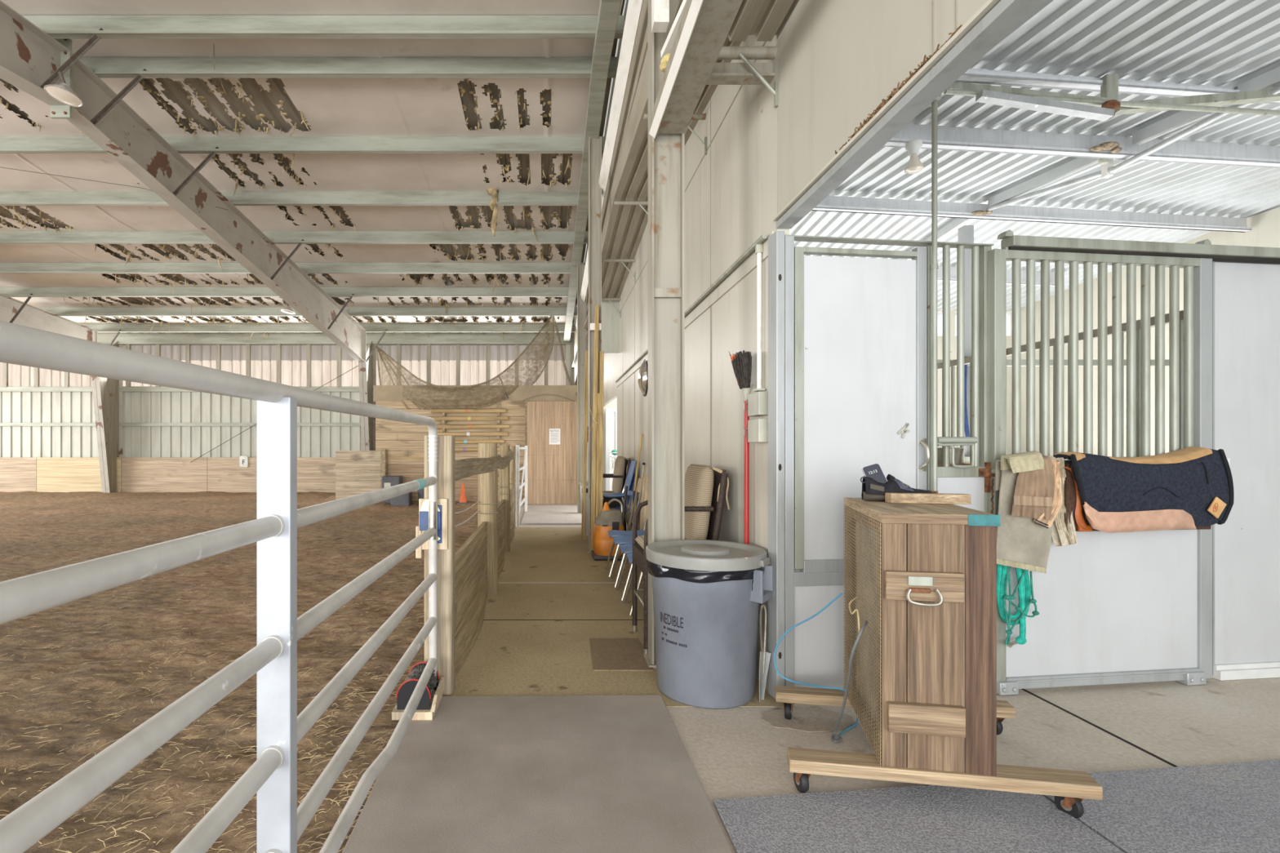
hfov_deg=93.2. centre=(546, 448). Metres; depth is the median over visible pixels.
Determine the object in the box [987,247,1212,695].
door
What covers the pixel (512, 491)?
board
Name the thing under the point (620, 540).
chair
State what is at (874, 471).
phone
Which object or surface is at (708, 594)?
waste bin
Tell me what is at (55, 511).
floor
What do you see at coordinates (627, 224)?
ceiling
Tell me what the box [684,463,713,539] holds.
cushion
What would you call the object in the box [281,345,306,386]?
window
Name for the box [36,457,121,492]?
plywood board
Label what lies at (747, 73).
bracket
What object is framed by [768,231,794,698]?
post
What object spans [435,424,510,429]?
pole
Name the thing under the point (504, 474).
log post
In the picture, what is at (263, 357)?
window
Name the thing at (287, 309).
lamp
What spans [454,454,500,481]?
fence rail
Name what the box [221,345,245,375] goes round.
window
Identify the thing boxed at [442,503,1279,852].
floor
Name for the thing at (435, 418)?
pole
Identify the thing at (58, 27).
beam
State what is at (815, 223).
ceiling
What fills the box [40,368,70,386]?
window
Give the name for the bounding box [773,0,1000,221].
trim
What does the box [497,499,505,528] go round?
board
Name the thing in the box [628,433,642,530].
stick
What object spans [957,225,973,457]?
post
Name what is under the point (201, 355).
window
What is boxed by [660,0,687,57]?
trim
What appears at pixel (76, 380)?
window
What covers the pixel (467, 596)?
board
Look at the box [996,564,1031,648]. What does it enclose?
rope coil
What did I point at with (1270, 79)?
rafter
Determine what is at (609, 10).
trim
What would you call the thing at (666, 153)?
column
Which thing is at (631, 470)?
chair
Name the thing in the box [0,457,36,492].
plywood board
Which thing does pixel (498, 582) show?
trim
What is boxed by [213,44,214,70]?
pull chain
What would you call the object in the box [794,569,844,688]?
wall panel
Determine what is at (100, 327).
roof purlin
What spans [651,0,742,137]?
roof beam
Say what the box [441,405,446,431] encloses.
rack
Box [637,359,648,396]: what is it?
wall mirror
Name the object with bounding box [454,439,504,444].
pole
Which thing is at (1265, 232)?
wall
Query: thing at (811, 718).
rubble patch
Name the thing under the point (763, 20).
ceiling
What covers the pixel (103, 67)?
beam
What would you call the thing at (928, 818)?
rubber mat
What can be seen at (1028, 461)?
folded cloth
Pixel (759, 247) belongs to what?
conduit
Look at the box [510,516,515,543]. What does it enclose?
board
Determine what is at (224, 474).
plywood board
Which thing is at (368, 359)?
guy wire
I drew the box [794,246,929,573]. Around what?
door
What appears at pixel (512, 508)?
board
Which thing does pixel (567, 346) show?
wall
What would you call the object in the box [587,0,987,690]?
wall
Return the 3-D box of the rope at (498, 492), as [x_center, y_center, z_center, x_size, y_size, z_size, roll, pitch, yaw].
[-0.578,0.483,5.150,0.022,0.112,4.100,0,0,0]
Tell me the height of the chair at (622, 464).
1.146 m
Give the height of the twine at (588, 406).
0.304 m
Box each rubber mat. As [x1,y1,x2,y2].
[342,694,732,852]
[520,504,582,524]
[713,784,1124,852]
[1041,759,1279,852]
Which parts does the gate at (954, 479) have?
post, panel, sill rail, post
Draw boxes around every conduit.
[615,233,767,382]
[752,243,764,391]
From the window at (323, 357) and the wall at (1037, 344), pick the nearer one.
the wall at (1037, 344)
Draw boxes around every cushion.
[602,490,621,497]
[612,456,625,493]
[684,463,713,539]
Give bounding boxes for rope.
[454,485,498,514]
[454,492,498,526]
[964,356,969,436]
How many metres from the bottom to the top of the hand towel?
0.316 m
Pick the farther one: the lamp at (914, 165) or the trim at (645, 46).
the trim at (645, 46)
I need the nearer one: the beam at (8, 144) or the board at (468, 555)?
the board at (468, 555)
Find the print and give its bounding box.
[662,626,686,647]
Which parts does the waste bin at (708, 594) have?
lid, handle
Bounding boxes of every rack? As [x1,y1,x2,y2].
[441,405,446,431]
[497,402,500,454]
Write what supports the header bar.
attached to the post at (780, 246)
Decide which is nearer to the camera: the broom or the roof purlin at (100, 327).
the broom
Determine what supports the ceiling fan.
attached to the ceiling at (1232, 43)
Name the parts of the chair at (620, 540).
leg, leg, seat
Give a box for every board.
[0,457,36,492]
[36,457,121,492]
[121,457,207,493]
[207,457,256,493]
[297,457,355,492]
[373,385,577,401]
[454,521,487,598]
[454,546,487,637]
[454,571,487,677]
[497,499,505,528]
[497,516,505,551]
[497,534,505,577]
[510,488,514,507]
[510,502,514,524]
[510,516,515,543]
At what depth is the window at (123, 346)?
17.14 m
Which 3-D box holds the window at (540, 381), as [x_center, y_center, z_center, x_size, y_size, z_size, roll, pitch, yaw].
[-0.433,-2.400,17.125,0.835,1.300,0.030,0,0,0]
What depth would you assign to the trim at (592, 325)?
7.13 m
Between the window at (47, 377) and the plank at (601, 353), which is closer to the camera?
the plank at (601, 353)
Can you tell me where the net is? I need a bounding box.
[375,315,577,409]
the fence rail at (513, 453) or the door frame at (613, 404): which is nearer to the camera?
the fence rail at (513, 453)
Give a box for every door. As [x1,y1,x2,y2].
[527,401,577,504]
[605,408,617,490]
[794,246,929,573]
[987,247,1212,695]
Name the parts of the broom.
handle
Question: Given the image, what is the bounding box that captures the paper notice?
[549,428,559,444]
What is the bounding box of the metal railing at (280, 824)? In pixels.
[0,320,437,852]
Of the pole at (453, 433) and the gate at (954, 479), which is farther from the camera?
the pole at (453, 433)
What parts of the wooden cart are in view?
panel, frame, floor panel, handle plate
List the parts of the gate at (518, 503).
rail, rail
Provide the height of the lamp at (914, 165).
0.215 m
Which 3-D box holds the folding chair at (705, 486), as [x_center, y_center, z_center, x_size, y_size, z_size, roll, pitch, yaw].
[0.845,0.678,3.840,0.521,1.146,0.520,0,0,0]
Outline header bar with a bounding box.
[784,235,994,248]
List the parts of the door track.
rail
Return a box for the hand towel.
[1011,455,1054,519]
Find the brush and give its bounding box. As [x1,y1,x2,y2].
[391,662,444,719]
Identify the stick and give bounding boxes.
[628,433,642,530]
[637,462,644,529]
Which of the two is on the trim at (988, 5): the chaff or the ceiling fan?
the chaff
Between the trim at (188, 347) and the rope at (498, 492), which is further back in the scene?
the trim at (188, 347)
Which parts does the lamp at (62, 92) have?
arm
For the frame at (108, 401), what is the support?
on the floor at (55, 511)
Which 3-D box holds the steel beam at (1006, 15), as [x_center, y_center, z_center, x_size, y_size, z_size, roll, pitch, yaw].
[1.170,-1.101,0.877,0.074,0.033,4.157,0,0,0]
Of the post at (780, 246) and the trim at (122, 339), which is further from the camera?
the trim at (122, 339)
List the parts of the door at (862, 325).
rail, rail, pull handle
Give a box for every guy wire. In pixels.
[1,167,228,210]
[190,359,369,462]
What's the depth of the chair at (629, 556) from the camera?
4.75 m
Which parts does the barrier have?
post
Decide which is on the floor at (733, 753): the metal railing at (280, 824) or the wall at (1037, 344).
the wall at (1037, 344)
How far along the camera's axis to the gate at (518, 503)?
9.82 m
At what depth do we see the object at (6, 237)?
10.66 m
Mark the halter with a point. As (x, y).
(1010, 597)
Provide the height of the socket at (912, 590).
0.015 m
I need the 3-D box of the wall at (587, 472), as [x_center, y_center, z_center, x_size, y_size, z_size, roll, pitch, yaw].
[0.954,0.100,13.240,0.373,2.301,0.041,0,0,0]
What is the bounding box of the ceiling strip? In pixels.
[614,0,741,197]
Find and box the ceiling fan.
[943,74,1279,120]
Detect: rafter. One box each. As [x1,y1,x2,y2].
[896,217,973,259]
[987,157,1099,207]
[1131,110,1211,145]
[1237,66,1279,91]
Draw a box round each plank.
[581,350,588,539]
[590,304,599,555]
[595,393,599,519]
[598,351,604,515]
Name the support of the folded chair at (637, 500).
on the floor at (733, 753)
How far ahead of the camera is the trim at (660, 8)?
3.20 m
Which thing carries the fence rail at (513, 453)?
attached to the log post at (513, 484)
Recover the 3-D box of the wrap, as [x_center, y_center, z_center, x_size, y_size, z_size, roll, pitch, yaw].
[2.461,0.220,2.961,0.159,0.347,0.065,0,0,-7]
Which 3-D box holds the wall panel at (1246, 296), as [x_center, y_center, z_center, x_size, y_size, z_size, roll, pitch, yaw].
[4.412,0.099,3.363,1.608,2.303,0.101,0,0,-7]
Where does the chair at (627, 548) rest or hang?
on the floor at (733, 753)
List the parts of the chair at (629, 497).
seat, leg, leg, backrest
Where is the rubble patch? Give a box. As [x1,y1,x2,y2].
[760,706,854,732]
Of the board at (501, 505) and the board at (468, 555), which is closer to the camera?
the board at (468, 555)
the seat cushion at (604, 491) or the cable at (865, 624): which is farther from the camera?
the seat cushion at (604, 491)
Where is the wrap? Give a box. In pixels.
[1033,457,1062,528]
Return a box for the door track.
[996,229,1279,263]
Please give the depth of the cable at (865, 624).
2.35 m
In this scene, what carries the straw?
on the floor at (55, 511)
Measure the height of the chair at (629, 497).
0.824 m
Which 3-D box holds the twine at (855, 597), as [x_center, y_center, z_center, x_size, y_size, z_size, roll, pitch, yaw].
[1.184,0.641,2.305,0.034,0.116,0.114,0,0,22]
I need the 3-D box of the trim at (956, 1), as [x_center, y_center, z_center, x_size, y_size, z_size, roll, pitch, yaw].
[1.139,-1.530,1.712,0.006,0.841,0.105,0,0,0]
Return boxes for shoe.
[860,474,935,501]
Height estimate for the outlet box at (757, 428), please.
0.121 m
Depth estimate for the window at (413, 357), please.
17.14 m
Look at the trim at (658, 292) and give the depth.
3.44 m
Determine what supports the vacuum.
on the floor at (733, 753)
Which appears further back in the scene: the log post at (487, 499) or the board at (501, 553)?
the board at (501, 553)
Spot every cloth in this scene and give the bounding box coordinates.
[995,459,1053,573]
[1000,450,1044,473]
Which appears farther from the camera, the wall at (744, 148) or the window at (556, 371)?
the window at (556, 371)
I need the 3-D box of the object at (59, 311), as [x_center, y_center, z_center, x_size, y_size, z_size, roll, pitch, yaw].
[-8.120,-3.378,14.802,17.762,0.222,0.137,0,0,0]
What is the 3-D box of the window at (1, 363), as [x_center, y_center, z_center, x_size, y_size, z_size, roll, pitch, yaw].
[-15.818,-2.400,17.125,0.850,1.300,0.030,0,0,0]
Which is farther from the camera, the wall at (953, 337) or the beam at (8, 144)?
the wall at (953, 337)
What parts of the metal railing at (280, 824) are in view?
rail, rail, rail, rail, rail, rail, post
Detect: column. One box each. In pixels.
[577,264,586,513]
[586,136,601,552]
[644,0,684,668]
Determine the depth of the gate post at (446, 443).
3.02 m
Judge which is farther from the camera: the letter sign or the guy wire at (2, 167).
the letter sign
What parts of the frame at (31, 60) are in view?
splice plate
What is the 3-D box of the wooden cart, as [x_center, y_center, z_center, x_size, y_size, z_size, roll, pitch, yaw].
[1.441,0.737,2.379,0.973,1.026,0.814,0,0,16]
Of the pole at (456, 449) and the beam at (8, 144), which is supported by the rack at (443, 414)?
the pole at (456, 449)
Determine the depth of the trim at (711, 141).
4.15 m
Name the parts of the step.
panel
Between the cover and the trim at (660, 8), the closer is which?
the cover
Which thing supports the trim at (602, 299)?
attached to the wall at (744, 148)
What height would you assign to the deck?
1.063 m
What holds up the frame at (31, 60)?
on the floor at (55, 511)
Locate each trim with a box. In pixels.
[0,333,573,426]
[2,344,573,387]
[483,619,644,620]
[497,582,644,582]
[563,0,622,342]
[575,0,643,328]
[586,28,648,318]
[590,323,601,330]
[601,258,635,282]
[601,297,621,317]
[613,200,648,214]
[616,231,774,387]
[619,41,765,506]
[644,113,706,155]
[648,0,703,139]
[651,0,669,32]
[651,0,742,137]
[653,288,681,297]
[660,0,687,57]
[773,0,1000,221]
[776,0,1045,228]
[932,0,957,54]
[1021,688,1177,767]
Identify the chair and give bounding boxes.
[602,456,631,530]
[602,460,635,522]
[602,474,635,528]
[604,522,645,577]
[609,536,638,587]
[615,543,632,600]
[622,552,643,615]
[623,477,643,561]
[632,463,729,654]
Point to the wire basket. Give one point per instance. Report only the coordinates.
(613, 451)
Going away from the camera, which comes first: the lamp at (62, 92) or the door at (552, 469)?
the lamp at (62, 92)
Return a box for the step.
[382,475,412,506]
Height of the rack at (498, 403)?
1.332 m
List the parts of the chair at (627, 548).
leg, seat, leg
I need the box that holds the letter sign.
[239,455,248,466]
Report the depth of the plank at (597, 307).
7.06 m
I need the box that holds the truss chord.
[986,84,1279,210]
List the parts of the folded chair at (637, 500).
leg, leg, seat, leg, backrest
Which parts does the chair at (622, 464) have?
seat, leg and arm, backrest, leg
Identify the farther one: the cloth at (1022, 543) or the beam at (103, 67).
the beam at (103, 67)
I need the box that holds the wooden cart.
[774,497,1102,818]
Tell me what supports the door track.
attached to the wall panel at (1246, 296)
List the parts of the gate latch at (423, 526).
latch plate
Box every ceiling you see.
[0,0,622,333]
[571,197,1279,368]
[601,194,648,297]
[727,0,795,41]
[827,0,1279,200]
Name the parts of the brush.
plate, board, plate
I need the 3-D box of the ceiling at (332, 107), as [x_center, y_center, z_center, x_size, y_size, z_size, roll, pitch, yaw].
[-8.090,-3.759,9.515,17.620,1.033,15.030,0,0,0]
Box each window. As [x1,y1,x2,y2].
[0,362,8,386]
[8,363,34,386]
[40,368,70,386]
[70,373,92,386]
[122,345,131,386]
[131,345,155,386]
[160,345,185,362]
[191,345,216,368]
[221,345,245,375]
[250,345,276,382]
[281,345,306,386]
[311,345,337,386]
[341,345,367,386]
[376,345,396,385]
[400,345,426,384]
[431,345,456,385]
[460,345,485,385]
[489,345,515,385]
[519,345,544,385]
[547,345,565,385]
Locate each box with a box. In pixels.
[586,426,588,441]
[743,391,768,416]
[743,418,768,442]
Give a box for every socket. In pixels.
[905,138,922,156]
[909,587,931,593]
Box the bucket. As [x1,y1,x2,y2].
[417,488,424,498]
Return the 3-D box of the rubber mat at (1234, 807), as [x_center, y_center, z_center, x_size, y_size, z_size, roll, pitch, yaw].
[2.540,1.243,1.512,1.520,0.014,1.825,0,0,0]
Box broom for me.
[728,350,753,544]
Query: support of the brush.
on the rubber mat at (537, 774)
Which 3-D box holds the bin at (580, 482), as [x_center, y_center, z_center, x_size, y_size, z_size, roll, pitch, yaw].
[0.585,0.870,8.672,0.211,0.761,0.376,0,0,0]
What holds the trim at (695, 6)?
attached to the wall at (625, 135)
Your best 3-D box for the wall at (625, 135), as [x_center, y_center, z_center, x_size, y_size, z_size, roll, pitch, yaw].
[0.775,-3.175,7.900,0.010,2.950,18.800,0,0,0]
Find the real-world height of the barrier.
1.231 m
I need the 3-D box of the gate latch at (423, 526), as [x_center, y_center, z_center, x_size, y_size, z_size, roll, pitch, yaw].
[-0.577,0.402,2.997,0.156,0.297,0.047,0,0,0]
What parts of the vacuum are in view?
tank, carry handle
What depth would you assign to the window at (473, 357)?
17.14 m
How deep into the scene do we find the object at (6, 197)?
9.29 m
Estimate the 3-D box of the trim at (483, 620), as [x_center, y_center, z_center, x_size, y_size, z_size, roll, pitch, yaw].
[0.310,1.251,4.356,1.620,0.006,0.012,0,0,0]
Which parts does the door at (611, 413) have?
panel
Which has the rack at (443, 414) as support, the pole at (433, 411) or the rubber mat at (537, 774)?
the pole at (433, 411)
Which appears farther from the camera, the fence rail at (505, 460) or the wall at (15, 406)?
the wall at (15, 406)
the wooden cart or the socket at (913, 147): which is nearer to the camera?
the wooden cart
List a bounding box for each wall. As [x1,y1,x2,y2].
[0,386,362,491]
[374,400,528,504]
[565,332,577,385]
[573,0,679,385]
[586,400,588,481]
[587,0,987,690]
[601,297,619,352]
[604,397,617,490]
[937,308,1012,454]
[937,310,1183,466]
[1010,207,1279,457]
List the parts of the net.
gathered cord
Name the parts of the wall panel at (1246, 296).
edge trim, rail, rail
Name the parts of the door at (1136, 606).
rail, panel, rail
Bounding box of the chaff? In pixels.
[835,23,962,154]
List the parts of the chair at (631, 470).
seat, leg, backrest, leg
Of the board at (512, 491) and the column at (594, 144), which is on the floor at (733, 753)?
the column at (594, 144)
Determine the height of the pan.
0.493 m
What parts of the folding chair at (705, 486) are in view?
seat, leg and arm, leg and arm, backrest, leg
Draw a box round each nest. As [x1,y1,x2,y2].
[971,210,992,216]
[1089,141,1121,153]
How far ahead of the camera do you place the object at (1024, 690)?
2.65 m
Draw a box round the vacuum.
[591,485,627,559]
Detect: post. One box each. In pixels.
[424,435,454,695]
[477,443,497,597]
[498,445,510,552]
[510,446,515,528]
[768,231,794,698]
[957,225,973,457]
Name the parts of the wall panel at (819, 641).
rail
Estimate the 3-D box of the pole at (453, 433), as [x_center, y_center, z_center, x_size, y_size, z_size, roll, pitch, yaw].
[-1.729,-0.315,13.300,1.742,0.101,0.098,0,0,0]
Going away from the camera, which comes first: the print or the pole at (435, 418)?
the print
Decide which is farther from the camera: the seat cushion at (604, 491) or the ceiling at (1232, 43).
the seat cushion at (604, 491)
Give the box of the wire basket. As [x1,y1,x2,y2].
[608,449,617,461]
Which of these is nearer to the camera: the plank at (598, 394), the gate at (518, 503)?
the plank at (598, 394)
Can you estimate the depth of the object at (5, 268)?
12.05 m
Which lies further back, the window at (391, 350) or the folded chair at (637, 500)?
the window at (391, 350)
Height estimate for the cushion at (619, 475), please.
0.510 m
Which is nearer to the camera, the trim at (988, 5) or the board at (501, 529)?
the trim at (988, 5)
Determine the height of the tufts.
1.256 m
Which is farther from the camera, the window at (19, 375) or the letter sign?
the window at (19, 375)
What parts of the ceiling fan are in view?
post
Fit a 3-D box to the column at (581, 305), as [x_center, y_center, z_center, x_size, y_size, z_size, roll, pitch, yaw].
[0.660,-1.100,11.270,0.200,4.701,0.180,0,0,0]
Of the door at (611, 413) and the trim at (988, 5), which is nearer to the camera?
the trim at (988, 5)
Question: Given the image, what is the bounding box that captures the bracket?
[706,46,778,107]
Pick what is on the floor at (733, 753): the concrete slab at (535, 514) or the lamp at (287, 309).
the concrete slab at (535, 514)
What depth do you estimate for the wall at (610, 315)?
9.38 m
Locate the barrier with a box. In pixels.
[335,448,386,499]
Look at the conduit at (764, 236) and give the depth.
3.76 m
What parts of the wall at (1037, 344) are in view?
rail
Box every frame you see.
[0,0,386,471]
[0,293,122,493]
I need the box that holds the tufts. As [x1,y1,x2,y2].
[0,78,573,338]
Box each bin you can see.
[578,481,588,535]
[645,539,773,709]
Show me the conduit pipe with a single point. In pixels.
(934, 266)
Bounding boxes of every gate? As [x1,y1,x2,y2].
[515,444,527,526]
[929,244,991,512]
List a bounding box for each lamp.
[43,71,82,106]
[280,302,295,314]
[904,138,923,173]
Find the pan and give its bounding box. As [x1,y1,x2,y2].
[759,604,771,701]
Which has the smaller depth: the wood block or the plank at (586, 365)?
the wood block
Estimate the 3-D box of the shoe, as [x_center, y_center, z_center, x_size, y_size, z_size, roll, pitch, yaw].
[1.488,0.166,2.538,0.303,0.115,0.102,0,0,5]
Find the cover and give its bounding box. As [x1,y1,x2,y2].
[1048,455,1077,546]
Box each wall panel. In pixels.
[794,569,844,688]
[1212,261,1279,680]
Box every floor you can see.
[0,490,515,852]
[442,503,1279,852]
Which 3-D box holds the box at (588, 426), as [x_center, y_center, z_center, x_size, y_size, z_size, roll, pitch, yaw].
[0.833,-0.312,13.164,0.206,0.336,0.052,0,0,0]
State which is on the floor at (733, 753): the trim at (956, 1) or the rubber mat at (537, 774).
the rubber mat at (537, 774)
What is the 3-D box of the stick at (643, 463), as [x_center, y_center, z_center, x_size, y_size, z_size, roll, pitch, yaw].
[1.076,0.707,6.869,0.118,1.089,0.035,0,0,-16]
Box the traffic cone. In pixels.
[457,483,468,503]
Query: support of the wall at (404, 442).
on the floor at (55, 511)
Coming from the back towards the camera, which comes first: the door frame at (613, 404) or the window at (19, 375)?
the window at (19, 375)
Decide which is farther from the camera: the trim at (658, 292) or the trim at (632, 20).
the trim at (632, 20)
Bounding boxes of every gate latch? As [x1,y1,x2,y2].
[415,498,447,558]
[978,462,994,514]
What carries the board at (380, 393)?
on the wall at (404, 442)
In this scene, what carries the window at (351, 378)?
in the wall at (15, 406)
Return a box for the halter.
[1003,566,1039,645]
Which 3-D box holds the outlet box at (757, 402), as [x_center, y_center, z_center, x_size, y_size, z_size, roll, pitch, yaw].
[1.103,-0.231,3.152,0.072,0.121,0.184,0,0,0]
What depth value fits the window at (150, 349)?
17.14 m
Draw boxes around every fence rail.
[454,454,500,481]
[497,448,511,469]
[511,450,515,459]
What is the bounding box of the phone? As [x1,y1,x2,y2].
[862,463,887,483]
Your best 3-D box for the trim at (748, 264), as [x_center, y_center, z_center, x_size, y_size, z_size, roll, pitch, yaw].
[1.134,-1.035,6.335,0.014,0.102,6.692,0,0,0]
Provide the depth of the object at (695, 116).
4.28 m
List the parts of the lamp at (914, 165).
bulb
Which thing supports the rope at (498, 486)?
attached to the log post at (487, 499)
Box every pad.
[1053,446,1234,533]
[1063,462,1210,531]
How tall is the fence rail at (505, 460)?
0.188 m
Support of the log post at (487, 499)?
on the floor at (733, 753)
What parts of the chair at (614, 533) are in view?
leg, leg, seat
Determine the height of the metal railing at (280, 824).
1.351 m
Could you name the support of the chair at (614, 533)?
on the floor at (733, 753)
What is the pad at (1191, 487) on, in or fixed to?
attached to the door at (1136, 606)
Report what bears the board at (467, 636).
on the floor at (733, 753)
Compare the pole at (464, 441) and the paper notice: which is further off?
the pole at (464, 441)
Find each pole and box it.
[429,416,508,421]
[431,408,506,413]
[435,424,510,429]
[437,431,508,435]
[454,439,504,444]
[454,447,499,451]
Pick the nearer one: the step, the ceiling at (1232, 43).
the ceiling at (1232, 43)
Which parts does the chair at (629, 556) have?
leg, seat, leg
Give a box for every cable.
[773,592,858,737]
[831,620,867,742]
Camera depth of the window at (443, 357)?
17.14 m
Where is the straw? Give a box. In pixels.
[0,523,475,852]
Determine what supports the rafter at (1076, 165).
attached to the ceiling at (1232, 43)
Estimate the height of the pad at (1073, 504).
0.361 m
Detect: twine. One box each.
[588,405,601,431]
[848,596,860,632]
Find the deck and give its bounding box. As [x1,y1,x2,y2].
[0,0,625,333]
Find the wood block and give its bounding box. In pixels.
[884,493,971,504]
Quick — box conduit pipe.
[926,93,941,493]

